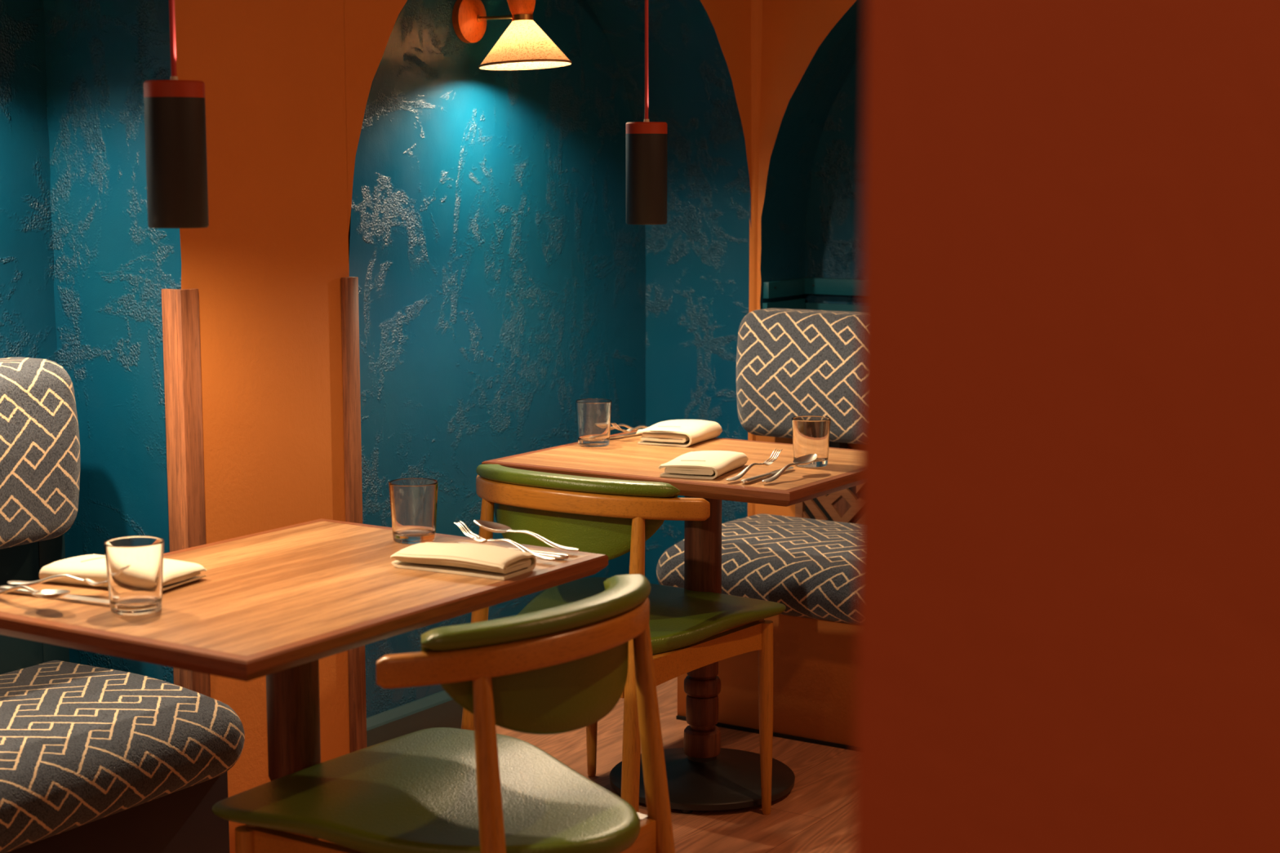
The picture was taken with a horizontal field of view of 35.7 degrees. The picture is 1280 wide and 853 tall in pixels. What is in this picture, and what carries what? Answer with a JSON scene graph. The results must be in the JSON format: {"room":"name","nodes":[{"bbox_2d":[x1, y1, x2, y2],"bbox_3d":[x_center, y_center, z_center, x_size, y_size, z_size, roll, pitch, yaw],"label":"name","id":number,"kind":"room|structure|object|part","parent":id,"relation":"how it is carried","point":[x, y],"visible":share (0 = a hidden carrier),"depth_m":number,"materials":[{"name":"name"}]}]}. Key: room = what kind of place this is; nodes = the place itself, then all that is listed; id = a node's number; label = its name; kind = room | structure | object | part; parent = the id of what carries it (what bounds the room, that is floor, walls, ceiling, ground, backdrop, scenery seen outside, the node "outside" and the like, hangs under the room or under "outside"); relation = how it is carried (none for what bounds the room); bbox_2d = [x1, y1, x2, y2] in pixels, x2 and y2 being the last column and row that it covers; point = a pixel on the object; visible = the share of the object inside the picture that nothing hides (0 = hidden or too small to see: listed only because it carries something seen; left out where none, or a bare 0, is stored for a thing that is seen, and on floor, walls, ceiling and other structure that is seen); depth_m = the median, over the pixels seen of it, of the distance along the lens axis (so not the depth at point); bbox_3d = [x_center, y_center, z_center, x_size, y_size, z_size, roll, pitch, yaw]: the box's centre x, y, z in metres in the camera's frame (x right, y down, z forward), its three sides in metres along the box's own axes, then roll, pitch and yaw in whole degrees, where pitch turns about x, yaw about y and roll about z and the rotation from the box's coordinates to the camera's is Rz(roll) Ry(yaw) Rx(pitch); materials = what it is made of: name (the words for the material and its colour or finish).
{"room":"restaurant","nodes":[
{"label":"restaurant","id":0,"kind":"room"},
{"bbox_2d":[43,0,350,852],"bbox_3d":[-0.843,-0.485,3.831,0.335,2.750,0.459,5,9,32],"label":"wall pillar","id":1,"kind":"structure","parent":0,"point":[268,264],"depth_m":3.72,"materials":[{"name":"orange paint"}]},
{"bbox_2d":[161,288,210,697],"bbox_3d":[-0.830,0.332,3.668,0.049,1.172,0.045,5,9,32],"label":"guard","id":2,"kind":"object","parent":1,"relation":"attached to","point":[180,307],"visible":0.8,"depth_m":3.61,"materials":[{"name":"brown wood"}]},
{"bbox_2d":[340,276,366,752],"bbox_3d":[-0.592,0.283,4.036,0.049,1.172,0.039,5,9,32],"label":"guard","id":3,"kind":"object","parent":1,"relation":"attached to","point":[349,285],"visible":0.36,"depth_m":3.99,"materials":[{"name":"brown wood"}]},
{"bbox_2d":[0,0,645,717],"bbox_3d":[-1.165,-0.472,3.733,0.100,2.750,4.270,5,9,32],"label":"wall","id":4,"kind":"structure","parent":0,"point":[499,266],"depth_m":4.81,"materials":[{"name":"teal paint"}]},
{"bbox_2d":[452,0,572,70],"bbox_3d":[-0.295,-0.960,4.676,0.281,0.236,0.219,5,9,32],"label":"wall sconce","id":5,"kind":"object","parent":4,"relation":"attached to","point":[523,45],"visible":1,"depth_m":4.64,"materials":[{"name":"beige fabric"}]},
{"bbox_3d":[-0.398,-0.972,4.741,0.037,0.112,0.112,5,9,32],"label":"wall plate","id":6,"kind":"part","parent":5,"relation":"part of","materials":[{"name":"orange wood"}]},
{"bbox_3d":[-0.336,-0.966,4.701,0.118,0.008,0.008,5,9,32],"label":"arm","id":7,"kind":"part","parent":5,"relation":"part of","materials":[{"name":"gold metal"}]},
{"bbox_3d":[-0.272,-0.900,4.668,0.217,0.102,0.217,1,7,33],"label":"lamp shade","id":8,"kind":"part","parent":5,"relation":"part of","materials":[{"name":"fabric"}]},
{"bbox_2d":[343,0,751,584],"bbox_3d":[-0.273,-0.602,4.709,0.335,2.750,1.650,5,9,32],"label":"wall","id":9,"kind":"structure","parent":0,"point":[697,263],"depth_m":5.33,"materials":[{"name":"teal paint"}]},
{"bbox_2d":[366,690,462,747],"bbox_3d":[-0.411,0.693,4.953,0.026,0.118,1.620,5,9,32],"label":"baseboard","id":10,"kind":"structure","parent":9,"relation":"attached to","point":[438,709],"depth_m":4.74,"materials":[{"name":"teal paint"}]},
{"bbox_2d":[675,715,854,751],"bbox_3d":[0.716,0.788,4.651,1.470,0.009,0.024,5,9,32],"label":"trim","id":11,"kind":"structure","parent":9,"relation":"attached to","point":[677,717],"depth_m":4.86,"materials":[{"name":"black"}]},
{"bbox_2d":[495,676,854,852],"bbox_3d":[0.754,1.257,1.537,6.600,0.100,8.100,5,9,32],"label":"floor","id":12,"kind":"structure","parent":0,"point":[816,815],"depth_m":4.45,"materials":[{"name":"brown wood"}]},
{"bbox_2d":[0,356,244,852],"bbox_3d":[-1.302,0.471,3.065,0.514,1.039,1.500,5,9,32],"label":"upholstered bench","id":13,"kind":"object","parent":12,"relation":"on","point":[93,759],"visible":1,"depth_m":3.47,"materials":[{"name":"fabric"}]},
{"bbox_3d":[-1.522,0.388,3.146,0.043,0.600,1.415,5,9,32],"label":"panel","id":14,"kind":"part","parent":13,"relation":"part of","materials":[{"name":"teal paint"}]},
{"bbox_3d":[-1.446,0.113,3.069,0.160,0.330,1.430,5,9,32],"label":"backrest","id":15,"kind":"part","parent":13,"relation":"part of","materials":[{"name":"fabric"}]},
{"bbox_3d":[-1.302,0.610,3.084,0.514,0.162,1.500,5,9,32],"label":"seat","id":16,"kind":"part","parent":13,"relation":"part of","materials":[{"name":"fabric"}]},
{"bbox_2d":[0,518,608,839],"bbox_3d":[-0.550,0.610,3.179,0.633,0.750,0.854,5,9,32],"label":"pedestal table","id":17,"kind":"object","parent":12,"relation":"on","point":[273,603],"visible":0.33,"depth_m":3.00,"materials":[{"name":"brown wood"}]},
{"bbox_2d":[0,585,70,599],"bbox_3d":[-0.908,0.244,2.935,0.212,0.026,0.043,6,10,38],"label":"spoon","id":18,"kind":"object","parent":17,"relation":"on","point":[55,593],"visible":1,"depth_m":2.91,"materials":[{"name":"silver metal"}]},
{"bbox_3d":[-0.936,0.243,2.957,0.141,0.019,0.022,4,8,39],"label":"handle","id":19,"kind":"part","parent":18,"relation":"part of","materials":[{"name":"silver metal"}]},
{"bbox_2d":[31,589,70,599],"bbox_3d":[-0.854,0.244,2.892,0.075,0.014,0.043,4,8,39],"label":"bowl","id":20,"kind":"object","parent":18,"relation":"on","point":[55,593],"depth_m":2.89,"materials":[{"name":"silver metal"}]},
{"bbox_2d":[0,585,109,603],"bbox_3d":[-0.870,0.253,2.977,0.231,0.009,0.019,4,8,27],"label":"table knife","id":21,"kind":"object","parent":17,"relation":"on","point":[5,587],"visible":0.43,"depth_m":2.97,"materials":[{"name":"silver metal"}]},
{"bbox_3d":[-0.919,0.249,3.002,0.121,0.009,0.018,4,8,26],"label":"handle","id":22,"kind":"part","parent":21,"relation":"part of","materials":[{"name":"silver metal"}]},
{"bbox_3d":[-0.818,0.256,2.950,0.112,0.003,0.017,4,8,26],"label":"blade","id":23,"kind":"part","parent":21,"relation":"part of","materials":[{"name":"silver metal"}]},
{"bbox_2d":[7,574,107,586],"bbox_3d":[-0.868,0.228,3.014,0.218,0.036,0.022,3,8,21],"label":"fork","id":24,"kind":"object","parent":17,"relation":"on","point":[89,581],"visible":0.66,"depth_m":3.02,"materials":[{"name":"silver metal"}]},
{"bbox_2d":[39,554,207,591],"bbox_3d":[-0.805,0.224,3.102,0.228,0.033,0.134,3,8,23],"label":"folded napkin","id":25,"kind":"object","parent":17,"relation":"on","point":[176,573],"visible":0.57,"depth_m":3.08,"materials":[{"name":"beige fabric"}]},
{"bbox_2d":[104,535,164,615],"bbox_3d":[-0.734,0.217,2.893,0.084,0.103,0.084,5,9,32],"label":"water glass","id":26,"kind":"object","parent":17,"relation":"on","point":[134,564],"visible":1,"depth_m":2.86,"materials":[{"name":"clear glass"}]},
{"bbox_2d":[388,478,438,544],"bbox_3d":[-0.390,0.146,3.428,0.084,0.103,0.084,5,9,32],"label":"water glass","id":27,"kind":"object","parent":17,"relation":"on","point":[413,501],"visible":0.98,"depth_m":3.40,"materials":[{"name":"clear glass"}]},
{"bbox_2d":[390,542,536,580],"bbox_3d":[-0.285,0.210,3.200,0.219,0.036,0.105,4,9,27],"label":"folded napkin","id":28,"kind":"object","parent":17,"relation":"on","point":[477,560],"visible":1,"depth_m":3.17,"materials":[{"name":"beige fabric"}]},
{"bbox_2d":[453,520,555,560],"bbox_3d":[-0.224,0.190,3.295,0.217,0.040,0.022,6,10,38],"label":"fork","id":29,"kind":"object","parent":17,"relation":"on","point":[478,539],"visible":0.97,"depth_m":3.30,"materials":[{"name":"silver metal"}]},
{"bbox_3d":[-0.195,0.201,3.273,0.143,0.020,0.022,10,12,38],"label":"handle","id":30,"kind":"part","parent":29,"relation":"part of","materials":[{"name":"silver metal"}]},
{"bbox_2d":[457,542,568,559],"bbox_3d":[-0.215,0.206,3.329,0.231,0.009,0.019,5,9,34],"label":"table knife","id":31,"kind":"object","parent":17,"relation":"on","point":[558,556],"visible":0.45,"depth_m":3.28,"materials":[{"name":"silver metal"}]},
{"bbox_3d":[-0.170,0.210,3.299,0.121,0.009,0.018,5,9,33],"label":"handle","id":32,"kind":"part","parent":31,"relation":"part of","materials":[{"name":"silver metal"}]},
{"bbox_2d":[473,520,579,551],"bbox_3d":[-0.193,0.184,3.361,0.211,0.034,0.043,4,9,30],"label":"spoon","id":33,"kind":"object","parent":17,"relation":"on","point":[491,526],"visible":1,"depth_m":3.37,"materials":[{"name":"silver metal"}]},
{"bbox_2d":[473,520,511,533],"bbox_3d":[-0.253,0.172,3.394,0.075,0.014,0.043,9,11,30],"label":"bowl","id":34,"kind":"object","parent":33,"relation":"on","point":[491,526],"depth_m":3.40,"materials":[{"name":"silver metal"}]},
{"bbox_3d":[-0.163,0.190,3.342,0.141,0.019,0.022,9,11,30],"label":"handle","id":35,"kind":"part","parent":33,"relation":"part of","materials":[{"name":"silver metal"}]},
{"bbox_2d":[211,573,675,852],"bbox_3d":[-0.265,0.618,2.998,0.595,0.786,0.589,5,9,34],"label":"dining chair","id":36,"kind":"object","parent":12,"relation":"on","point":[563,668],"visible":1,"depth_m":2.87,"materials":[{"name":"green leather"}]},
{"bbox_3d":[-0.581,0.803,2.960,0.034,0.425,0.034,5,9,34],"label":"leg","id":37,"kind":"part","parent":36,"relation":"part of","materials":[{"name":"brown wood"}]},
{"bbox_3d":[-0.265,0.571,2.991,0.592,0.062,0.526,5,9,34],"label":"seat","id":38,"kind":"part","parent":36,"relation":"part of","materials":[{"name":"green leather"}]},
{"bbox_3d":[-0.188,0.693,2.705,0.036,0.716,0.113,-5,9,-35],"label":"leg","id":39,"kind":"part","parent":36,"relation":"part of","materials":[{"name":"brown wood"}]},
{"bbox_3d":[-0.121,0.297,2.855,0.182,0.059,0.586,5,9,34],"label":"rail","id":40,"kind":"part","parent":36,"relation":"part of","materials":[{"name":"brown wood"}]},
{"bbox_3d":[0.043,0.649,3.036,0.113,0.716,0.036,2,8,14],"label":"leg","id":41,"kind":"part","parent":36,"relation":"part of","materials":[{"name":"brown wood"}]},
{"bbox_2d":[461,464,786,814],"bbox_3d":[-0.049,0.458,4.202,0.589,0.786,0.595,5,9,34],"label":"dining chair","id":42,"kind":"object","parent":12,"relation":"on","point":[690,630],"visible":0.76,"depth_m":4.01,"materials":[{"name":"green leather"}]},
{"bbox_3d":[-0.348,0.503,4.130,0.113,0.716,0.036,-5,9,-35],"label":"leg","id":43,"kind":"part","parent":42,"relation":"part of","materials":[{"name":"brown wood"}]},
{"bbox_3d":[-0.110,0.593,4.538,0.034,0.425,0.034,5,9,34],"label":"leg","id":44,"kind":"part","parent":42,"relation":"part of","materials":[{"name":"brown wood"}]},
{"bbox_3d":[-0.148,0.143,4.015,0.586,0.059,0.182,5,9,34],"label":"rail","id":45,"kind":"part","parent":42,"relation":"part of","materials":[{"name":"brown wood"}]},
{"bbox_3d":[-0.015,0.534,3.901,0.036,0.716,0.113,2,8,14],"label":"leg","id":46,"kind":"part","parent":42,"relation":"part of","materials":[{"name":"brown wood"}]},
{"bbox_3d":[-0.049,0.410,4.195,0.526,0.062,0.592,5,9,34],"label":"seat","id":47,"kind":"part","parent":42,"relation":"part of","materials":[{"name":"green leather"}]},
{"bbox_3d":[0.269,0.628,4.277,0.034,0.425,0.034,5,9,34],"label":"leg","id":48,"kind":"part","parent":42,"relation":"part of","materials":[{"name":"brown wood"}]},
{"bbox_2d":[481,430,859,813],"bbox_3d":[0.140,0.442,4.445,0.764,0.750,0.610,5,9,32],"label":"pedestal table","id":49,"kind":"object","parent":12,"relation":"on","point":[702,775],"visible":0.64,"depth_m":4.39,"materials":[{"name":"brown wood"}]},
{"bbox_2d":[575,398,612,447],"bbox_3d":[-0.107,-0.008,4.588,0.084,0.103,0.084,5,9,32],"label":"water glass","id":50,"kind":"object","parent":49,"relation":"on","point":[593,415],"visible":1,"depth_m":4.56,"materials":[{"name":"clear glass"}]},
{"bbox_2d":[609,431,643,438],"bbox_3d":[-0.042,0.022,4.715,0.019,0.009,0.231,7,10,40],"label":"table knife","id":51,"kind":"object","parent":49,"relation":"on","point":[634,433],"visible":0.49,"depth_m":4.72,"materials":[{"name":"silver metal"}]},
{"bbox_3d":[-0.081,0.028,4.671,0.017,0.003,0.112,6,10,40],"label":"blade","id":52,"kind":"part","parent":51,"relation":"part of","materials":[{"name":"silver metal"}]},
{"bbox_3d":[-0.006,0.016,4.756,0.018,0.009,0.121,6,10,40],"label":"handle","id":53,"kind":"part","parent":51,"relation":"part of","materials":[{"name":"silver metal"}]},
{"bbox_2d":[610,423,644,431],"bbox_3d":[-0.045,0.002,4.734,0.043,0.034,0.211,5,9,32],"label":"spoon","id":54,"kind":"object","parent":49,"relation":"on","point":[620,424],"visible":0.37,"depth_m":4.75,"materials":[{"name":"silver metal"}]},
{"bbox_2d":[610,422,648,432],"bbox_3d":[0.001,0.001,4.704,0.022,0.044,0.216,6,10,38],"label":"fork","id":55,"kind":"object","parent":49,"relation":"on","point":[615,427],"visible":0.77,"depth_m":4.66,"materials":[{"name":"silver metal"}]},
{"bbox_3d":[0.024,0.006,4.734,0.022,0.020,0.143,6,6,38],"label":"handle","id":56,"kind":"part","parent":55,"relation":"part of","materials":[{"name":"silver metal"}]},
{"bbox_2d":[635,419,722,447],"bbox_3d":[0.093,0.012,4.662,0.145,0.044,0.194,3,8,25],"label":"folded napkin","id":57,"kind":"object","parent":49,"relation":"on","point":[673,433],"visible":1,"depth_m":4.60,"materials":[{"name":"beige fabric"}]},
{"bbox_2d":[657,450,748,479],"bbox_3d":[0.135,0.077,4.211,0.134,0.033,0.219,3,8,21],"label":"folded napkin","id":58,"kind":"object","parent":49,"relation":"on","point":[701,464],"visible":1,"depth_m":4.15,"materials":[{"name":"beige fabric"}]},
{"bbox_2d":[725,448,782,481],"bbox_3d":[0.237,0.080,4.129,0.022,0.040,0.217,5,9,32],"label":"fork","id":59,"kind":"object","parent":49,"relation":"on","point":[766,463],"visible":1,"depth_m":4.12,"materials":[{"name":"silver metal"}]},
{"bbox_3d":[0.217,0.092,4.099,0.022,0.020,0.143,5,12,32],"label":"handle","id":60,"kind":"part","parent":59,"relation":"part of","materials":[{"name":"silver metal"}]},
{"bbox_2d":[740,466,793,483],"bbox_3d":[0.266,0.099,4.131,0.019,0.009,0.231,4,9,29],"label":"table knife","id":61,"kind":"object","parent":49,"relation":"on","point":[748,480],"visible":0.94,"depth_m":4.08,"materials":[{"name":"silver metal"}]},
{"bbox_3d":[0.239,0.106,4.084,0.018,0.009,0.121,4,9,29],"label":"handle","id":62,"kind":"part","parent":61,"relation":"part of","materials":[{"name":"silver metal"}]},
{"bbox_3d":[0.297,0.093,4.182,0.017,0.003,0.112,4,9,29],"label":"blade","id":63,"kind":"part","parent":61,"relation":"part of","materials":[{"name":"silver metal"}]},
{"bbox_2d":[761,453,817,482],"bbox_3d":[0.309,0.086,4.109,0.043,0.034,0.211,5,9,34],"label":"spoon","id":64,"kind":"object","parent":49,"relation":"on","point":[807,459],"visible":1,"depth_m":4.14,"materials":[{"name":"silver metal"}]},
{"bbox_3d":[0.290,0.093,4.079,0.022,0.019,0.141,5,13,33],"label":"handle","id":65,"kind":"part","parent":64,"relation":"part of","materials":[{"name":"silver metal"}]},
{"bbox_2d":[792,453,817,465],"bbox_3d":[0.348,0.071,4.164,0.043,0.014,0.075,5,13,33],"label":"bowl","id":66,"kind":"object","parent":64,"relation":"on","point":[807,459],"depth_m":4.17,"materials":[{"name":"silver metal"}]},
{"bbox_2d":[791,415,831,467],"bbox_3d":[0.368,0.033,4.278,0.084,0.103,0.084,5,9,32],"label":"water glass","id":67,"kind":"object","parent":49,"relation":"on","point":[811,433],"visible":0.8,"depth_m":4.25,"materials":[{"name":"clear glass"}]},
{"bbox_2d":[656,307,861,746],"bbox_3d":[0.805,0.260,4.758,1.550,1.011,0.514,5,9,32],"label":"upholstered bench","id":68,"kind":"object","parent":12,"relation":"on","point":[791,362],"visible":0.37,"depth_m":4.93,"materials":[{"name":"patterned cloth"},{"name":"wood"}]},
{"bbox_3d":[0.805,0.386,4.774,1.550,0.162,0.514,5,9,32],"label":"seat","id":69,"kind":"part","parent":68,"relation":"part of","materials":[{"name":"fabric"}]},
{"bbox_3d":[0.903,-0.092,4.825,1.508,0.330,0.160,5,9,32],"label":"backrest","id":70,"kind":"part","parent":68,"relation":"part of","materials":[{"name":"fabric"}]},
{"bbox_2d":[755,0,866,517],"bbox_3d":[1.981,-0.557,4.368,3.830,2.750,0.250,5,9,32],"label":"wall","id":71,"kind":"structure","parent":0,"point":[810,48],"depth_m":5.28,"materials":[{"name":"orange paint"}]},
{"bbox_2d":[747,0,762,516],"bbox_3d":[0.306,-0.678,5.275,0.030,2.750,0.030,5,9,32],"label":"trim","id":72,"kind":"structure","parent":71,"relation":"attached to","point":[756,5],"depth_m":5.27,"materials":[{"name":"orange paint"}]},
{"bbox_2d":[762,276,862,311],"bbox_3d":[1.068,-0.284,5.001,1.606,0.122,0.238,5,9,32],"label":"wall ledge","id":73,"kind":"object","parent":71,"relation":"attached to","point":[802,286],"visible":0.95,"depth_m":5.44,"materials":[{"name":"teal paint"}]},
{"bbox_3d":[0.393,-0.311,5.422,0.014,0.064,0.215,5,9,32],"label":"panel","id":74,"kind":"part","parent":73,"relation":"part of","materials":[{"name":"teal paint"}]},
{"bbox_3d":[1.129,-0.262,5.098,1.604,0.052,0.016,5,9,32],"label":"panel","id":75,"kind":"part","parent":73,"relation":"part of","materials":[{"name":"teal paint"}]},
{"bbox_2d":[795,445,858,524],"bbox_3d":[0.534,0.224,5.250,0.272,0.369,0.018,5,9,32],"label":"decorative panel","id":76,"kind":"object","parent":71,"relation":"in","point":[842,506],"visible":0.14,"depth_m":5.26,"materials":[{"name":"brown wood"}]},
{"bbox_2d":[804,47,865,304],"bbox_3d":[1.878,-0.593,4.640,4.300,2.750,0.100,5,9,32],"label":"wall","id":77,"kind":"structure","parent":0,"point":[833,230],"depth_m":5.44,"materials":[{"name":"teal paint"}]},
{"bbox_2d":[853,0,1279,852],"bbox_3d":[1.440,-0.004,0.208,3.002,2.750,0.295,5,9,32],"label":"wall","id":78,"kind":"structure","parent":0,"point":[1068,633],"depth_m":0.85,"materials":[{"name":"paint"}]},
{"bbox_3d":[0.259,-1.759,2.597,4.200,0.100,6.200,5,9,32],"label":"ceiling","id":79,"kind":"structure","parent":0,"visible":0},
{"bbox_2d":[143,0,208,228],"bbox_3d":[-0.709,-1.025,2.962,0.091,1.451,0.091,5,9,32],"label":"pendant lamp","id":80,"kind":"object","parent":79,"relation":"hanging from","point":[175,109],"visible":1,"depth_m":3.01,"materials":[{"name":"black metal"}]},
{"bbox_3d":[-0.709,-1.138,2.947,0.008,1.223,0.008,5,9,32],"label":"cord","id":81,"kind":"part","parent":80,"relation":"part of","materials":[{"name":"red plastic"}]},
{"bbox_3d":[-0.709,-0.404,3.045,0.091,0.197,0.091,5,9,32],"label":"lamp shade","id":82,"kind":"part","parent":80,"relation":"part of","materials":[{"name":"black metal"}]},
{"bbox_2d":[626,0,666,224],"bbox_3d":[0.014,-1.183,4.289,0.091,1.487,0.091,5,9,32],"label":"pendant lamp","id":83,"kind":"object","parent":79,"relation":"hanging from","point":[646,140],"visible":1,"depth_m":4.34,"materials":[{"name":"black painted metal"},{"name":"red painted metal"},{"name":"red fabric cord"}]},
{"bbox_3d":[0.014,-0.544,4.374,0.091,0.197,0.091,5,9,32],"label":"lamp shade","id":84,"kind":"part","parent":83,"relation":"part of","materials":[{"name":"black metal"}]},
{"bbox_3d":[0.014,-1.296,4.274,0.008,1.259,0.008,5,9,32],"label":"cord","id":85,"kind":"part","parent":83,"relation":"part of","materials":[{"name":"red plastic"}]}
]}

